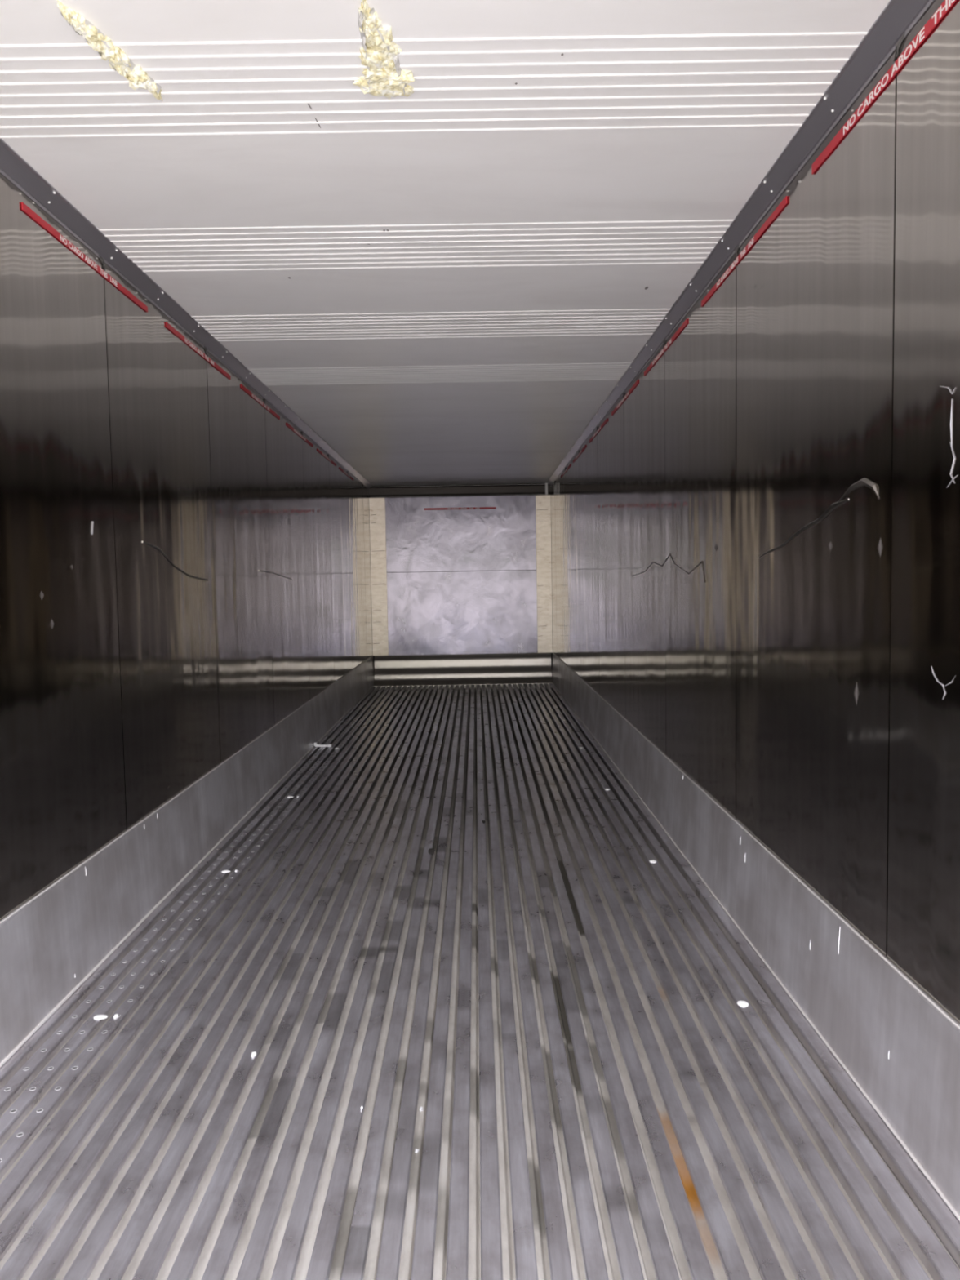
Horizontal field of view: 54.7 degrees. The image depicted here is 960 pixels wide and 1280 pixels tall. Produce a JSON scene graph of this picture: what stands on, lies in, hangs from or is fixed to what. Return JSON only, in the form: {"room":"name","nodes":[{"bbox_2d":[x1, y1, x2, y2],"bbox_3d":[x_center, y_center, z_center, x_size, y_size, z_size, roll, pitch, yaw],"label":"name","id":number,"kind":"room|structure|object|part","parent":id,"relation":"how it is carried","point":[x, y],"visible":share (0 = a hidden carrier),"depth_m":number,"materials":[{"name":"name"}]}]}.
{"room":"cargo space","nodes":[
{"label":"cargo space","id":0,"kind":"room"},
{"bbox_2d":[0,173,372,920],"bbox_3d":[-1.393,-0.301,5.963,0.098,2.659,11.753,-1,4,0],"label":"wall","id":1,"kind":"structure","parent":0,"point":[182,571],"depth_m":3.55,"materials":[{"name":"grey metal"}]},
{"bbox_3d":[-1.340,-0.118,2.788,0.009,2.529,1.277,-1,4,0],"label":"wall panel","id":2,"kind":"part","parent":1,"relation":"part of","materials":[{"name":"metal"}]},
{"bbox_2d":[21,202,147,312],"bbox_3d":[-1.356,-1.316,3.267,0.004,0.023,1.049,-1,4,0],"label":"sticker","id":3,"kind":"object","parent":1,"relation":"attached to","point":[26,209],"visible":1,"depth_m":3.14,"materials":[{"name":"red plastic"}]},
{"bbox_3d":[-1.347,-0.198,4.069,0.008,2.529,1.277,-1,4,0],"label":"wall panel","id":4,"kind":"part","parent":1,"relation":"part of","materials":[{"name":"metal"}]},
{"bbox_2d":[0,138,372,489],"bbox_3d":[-1.344,-1.518,5.836,0.066,0.104,11.651,-1,4,0],"label":"trim","id":5,"kind":"structure","parent":1,"relation":"attached to","point":[13,166],"depth_m":3.54,"materials":[{"name":"grey metal"}]},
{"bbox_2d":[0,655,373,1067],"bbox_3d":[-1.319,0.774,5.971,0.036,0.433,11.633,-1,4,0],"label":"baseboard","id":6,"kind":"structure","parent":1,"relation":"attached to","point":[55,941],"depth_m":3.47,"materials":[{"name":"metal"}]},
{"bbox_2d":[165,321,231,379],"bbox_3d":[-1.362,-1.401,4.549,0.004,0.023,1.051,-1,4,0],"label":"sticker","id":7,"kind":"object","parent":1,"relation":"attached to","point":[168,326],"visible":1,"depth_m":4.45,"materials":[{"name":"red plastic"}]},
{"bbox_3d":[-1.353,-0.278,5.349,0.008,2.529,1.277,-1,4,0],"label":"wall panel","id":8,"kind":"part","parent":1,"relation":"part of","materials":[{"name":"metal"}]},
{"bbox_2d":[240,384,279,419],"bbox_3d":[-1.368,-1.485,5.830,0.004,0.023,1.045,-1,4,0],"label":"sticker","id":9,"kind":"object","parent":1,"relation":"attached to","point":[242,387],"visible":1,"depth_m":5.75,"materials":[{"name":"red plastic"}]},
{"bbox_3d":[-1.359,-0.359,6.630,0.008,2.529,1.277,-1,4,0],"label":"wall panel","id":10,"kind":"part","parent":1,"relation":"part of","materials":[{"name":"metal"}]},
{"bbox_2d":[286,422,312,446],"bbox_3d":[-1.374,-1.566,7.115,0.004,0.023,1.050,-1,4,0],"label":"sticker","id":11,"kind":"object","parent":1,"relation":"attached to","point":[287,424],"visible":1,"depth_m":7.04,"materials":[{"name":"red plastic"}]},
{"bbox_3d":[-1.364,-0.439,7.910,0.008,2.529,1.277,-1,4,0],"label":"wall panel","id":12,"kind":"part","parent":1,"relation":"part of","materials":[{"name":"metal"}]},
{"bbox_2d":[317,448,336,466],"bbox_3d":[-1.380,-1.646,8.392,0.004,0.023,1.050,-1,4,0],"label":"sticker","id":13,"kind":"object","parent":1,"relation":"attached to","point":[318,450],"visible":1,"depth_m":8.33,"materials":[{"name":"red plastic"}]},
{"bbox_3d":[-1.370,-0.520,9.191,0.008,2.529,1.277,-1,4,0],"label":"wall panel","id":14,"kind":"part","parent":1,"relation":"part of","materials":[{"name":"metal"}]},
{"bbox_2d":[339,466,353,480],"bbox_3d":[-1.386,-1.726,9.669,0.004,0.023,1.050,-1,4,0],"label":"sticker","id":15,"kind":"object","parent":1,"relation":"attached to","point":[340,468],"visible":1,"depth_m":9.62,"materials":[{"name":"red plastic"}]},
{"bbox_3d":[-1.376,-0.600,10.471,0.008,2.529,1.277,-1,4,0],"label":"wall panel","id":16,"kind":"part","parent":1,"relation":"part of","materials":[{"name":"metal"}]},
{"bbox_3d":[-1.380,-0.660,11.419,0.008,2.529,0.611,-1,4,0],"label":"wall panel","id":17,"kind":"part","parent":1,"relation":"part of","materials":[{"name":"metal"}]},
{"bbox_2d":[0,0,889,485],"bbox_3d":[-0.229,-1.621,5.880,2.470,0.114,11.743,-1,4,0],"label":"ceiling","id":18,"kind":"structure","parent":0,"point":[442,234],"depth_m":2.73,"materials":[{"name":"white metal"}]},
{"bbox_2d":[368,494,552,671],"bbox_3d":[-0.234,-0.681,11.772,2.290,2.549,0.100,-1,4,0],"label":"wall","id":19,"kind":"structure","parent":0,"point":[450,581],"depth_m":11.72,"materials":[{"name":"grey metal"}]},
{"bbox_2d":[368,482,551,497],"bbox_3d":[-0.254,-1.873,11.620,2.286,0.148,0.075,-1,4,0],"label":"trim","id":20,"kind":"structure","parent":19,"relation":"attached to","point":[502,489],"depth_m":11.64,"materials":[{"name":"grey metal"}]},
{"bbox_2d":[423,506,496,510],"bbox_3d":[-0.252,-1.652,11.666,0.905,0.024,0.005,-1,4,0],"label":"sticker","id":21,"kind":"object","parent":19,"relation":"attached to","point":[478,508],"visible":1,"depth_m":11.66,"materials":[{"name":"red"}]},
{"bbox_3d":[-0.240,-1.338,11.691,1.890,0.934,0.009,-1,4,0],"label":"bulkhead panel","id":22,"kind":"part","parent":19,"relation":"part of","materials":[{"name":"grey metal"}]},
{"bbox_3d":[-0.223,-0.343,11.754,1.890,1.047,0.009,-1,4,0],"label":"bulkhead panel","id":23,"kind":"part","parent":19,"relation":"part of","materials":[{"name":"grey metal"}]},
{"bbox_2d":[373,653,552,689],"bbox_3d":[-0.215,0.399,11.683,2.236,0.424,0.235,-1,4,0],"label":"trim","id":24,"kind":"structure","parent":19,"relation":"attached to","point":[517,668],"depth_m":11.71,"materials":[{"name":"silver metal"}]},
{"bbox_2d":[0,683,959,1279],"bbox_3d":[-0.186,0.952,6.042,2.450,0.106,11.743,-1,4,0],"label":"floor","id":25,"kind":"structure","parent":0,"point":[610,1081],"depth_m":2.47,"materials":[{"name":"grey metal"}]},
{"bbox_2d":[251,1051,256,1057],"bbox_3d":[-0.617,1.130,2.533,0.013,0.006,0.023,-1,4,0],"label":"crumb","id":26,"kind":"object","parent":25,"relation":"on","point":[253,1054],"visible":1,"depth_m":2.53,"materials":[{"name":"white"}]},
{"bbox_2d":[313,742,332,747],"bbox_3d":[-1.239,0.824,7.300,0.147,0.041,0.044,-1,4,0],"label":"clip","id":27,"kind":"object","parent":25,"relation":"on","point":[315,744],"visible":1,"depth_m":7.29,"materials":[{"name":"white plastic"}]},
{"bbox_2d":[428,848,435,854],"bbox_3d":[-0.230,1.002,4.402,0.032,0.014,0.105,-1,4,0],"label":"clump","id":28,"kind":"object","parent":25,"relation":"on","point":[431,851],"visible":1,"depth_m":4.39,"materials":[{"name":"grey"}]},
{"bbox_2d":[551,0,959,1024],"bbox_3d":[0.977,-0.342,5.971,0.101,2.659,11.753,-1,4,0],"label":"wall","id":29,"kind":"structure","parent":0,"point":[756,554],"depth_m":2.56,"materials":[{"name":"grey metal"}]},
{"bbox_3d":[0.914,-0.699,11.428,0.009,2.529,0.611,-1,4,0],"label":"wall panel","id":30,"kind":"part","parent":29,"relation":"part of","materials":[{"name":"metal"}]},
{"bbox_3d":[0.919,-0.639,10.479,0.008,2.529,1.277,-1,4,0],"label":"wall panel","id":31,"kind":"part","parent":29,"relation":"part of","materials":[{"name":"metal"}]},
{"bbox_2d":[560,463,570,477],"bbox_3d":[0.896,-1.770,9.727,0.004,0.023,1.050,-1,4,0],"label":"sticker","id":32,"kind":"object","parent":29,"relation":"attached to","point":[569,466],"visible":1,"depth_m":9.66,"materials":[{"name":"red plastic"}]},
{"bbox_3d":[0.925,-0.559,9.199,0.009,2.529,1.277,-1,4,0],"label":"wall panel","id":33,"kind":"part","parent":29,"relation":"part of","materials":[{"name":"metal"}]},
{"bbox_2d":[573,444,586,462],"bbox_3d":[0.902,-1.690,8.450,0.004,0.023,1.050,-1,4,0],"label":"sticker","id":34,"kind":"object","parent":29,"relation":"attached to","point":[584,446],"visible":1,"depth_m":8.36,"materials":[{"name":"red plastic"}]},
{"bbox_3d":[0.931,-0.478,7.918,0.008,2.529,1.277,-1,4,0],"label":"wall panel","id":35,"kind":"part","parent":29,"relation":"part of","materials":[{"name":"metal"}]},
{"bbox_2d":[588,417,607,443],"bbox_3d":[0.907,-1.610,7.172,0.004,0.023,1.050,-1,4,0],"label":"sticker","id":36,"kind":"object","parent":29,"relation":"attached to","point":[606,420],"visible":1,"depth_m":7.09,"materials":[{"name":"red plastic"}]},
{"bbox_3d":[0.937,-0.398,6.638,0.009,2.529,1.277,-1,4,0],"label":"wall panel","id":37,"kind":"part","parent":29,"relation":"part of","materials":[{"name":"metal"}]},
{"bbox_2d":[611,379,638,415],"bbox_3d":[0.913,-1.530,5.895,0.004,0.023,1.050,-1,4,0],"label":"sticker","id":38,"kind":"object","parent":29,"relation":"attached to","point":[635,384],"visible":1,"depth_m":5.81,"materials":[{"name":"red plastic"}]},
{"bbox_3d":[0.942,-0.317,5.357,0.009,2.529,1.277,-1,4,0],"label":"wall panel","id":39,"kind":"part","parent":29,"relation":"part of","materials":[{"name":"metal"}]},
{"bbox_2d":[644,318,687,376],"bbox_3d":[0.919,-1.452,4.655,0.004,0.023,1.055,-1,4,0],"label":"sticker","id":40,"kind":"object","parent":29,"relation":"attached to","point":[681,328],"visible":1,"depth_m":4.55,"materials":[{"name":"red plastic"}]},
{"bbox_3d":[0.949,-0.237,4.077,0.008,2.529,1.277,-1,4,0],"label":"wall panel","id":41,"kind":"part","parent":29,"relation":"part of","materials":[{"name":"metal"}]},
{"bbox_2d":[546,0,934,485],"bbox_3d":[0.888,-1.556,5.844,0.066,0.104,11.651,-1,4,0],"label":"trim","id":42,"kind":"structure","parent":29,"relation":"attached to","point":[886,34],"depth_m":2.70,"materials":[{"name":"grey metal"}]},
{"bbox_2d":[701,195,787,306],"bbox_3d":[0.925,-1.365,3.336,0.004,0.023,1.062,-1,4,0],"label":"sticker","id":43,"kind":"object","parent":29,"relation":"attached to","point":[784,202],"visible":1,"depth_m":3.20,"materials":[{"name":"red plastic"}]},
{"bbox_2d":[551,652,959,1222],"bbox_3d":[0.941,0.736,5.979,0.034,0.433,11.633,-1,4,0],"label":"baseboard","id":44,"kind":"structure","parent":29,"relation":"attached to","point":[899,1046],"depth_m":2.60,"materials":[{"name":"metal"}]},
{"bbox_3d":[0.954,-0.157,2.797,0.009,2.529,1.277,-1,4,0],"label":"wall panel","id":45,"kind":"part","parent":29,"relation":"part of","materials":[{"name":"metal"}]},
{"bbox_2d":[811,0,956,174],"bbox_3d":[0.931,-1.278,2.012,0.004,0.027,1.167,-1,4,0],"label":"sticker","id":46,"kind":"object","parent":29,"relation":"attached to","point":[946,5],"visible":1,"depth_m":2.12,"materials":[{"name":"red plastic"}]},
{"bbox_3d":[0.960,-0.076,1.516,0.009,2.529,1.277,-1,4,0],"label":"wall panel","id":47,"kind":"part","parent":29,"relation":"part of","materials":[{"name":"metal"}]}
]}

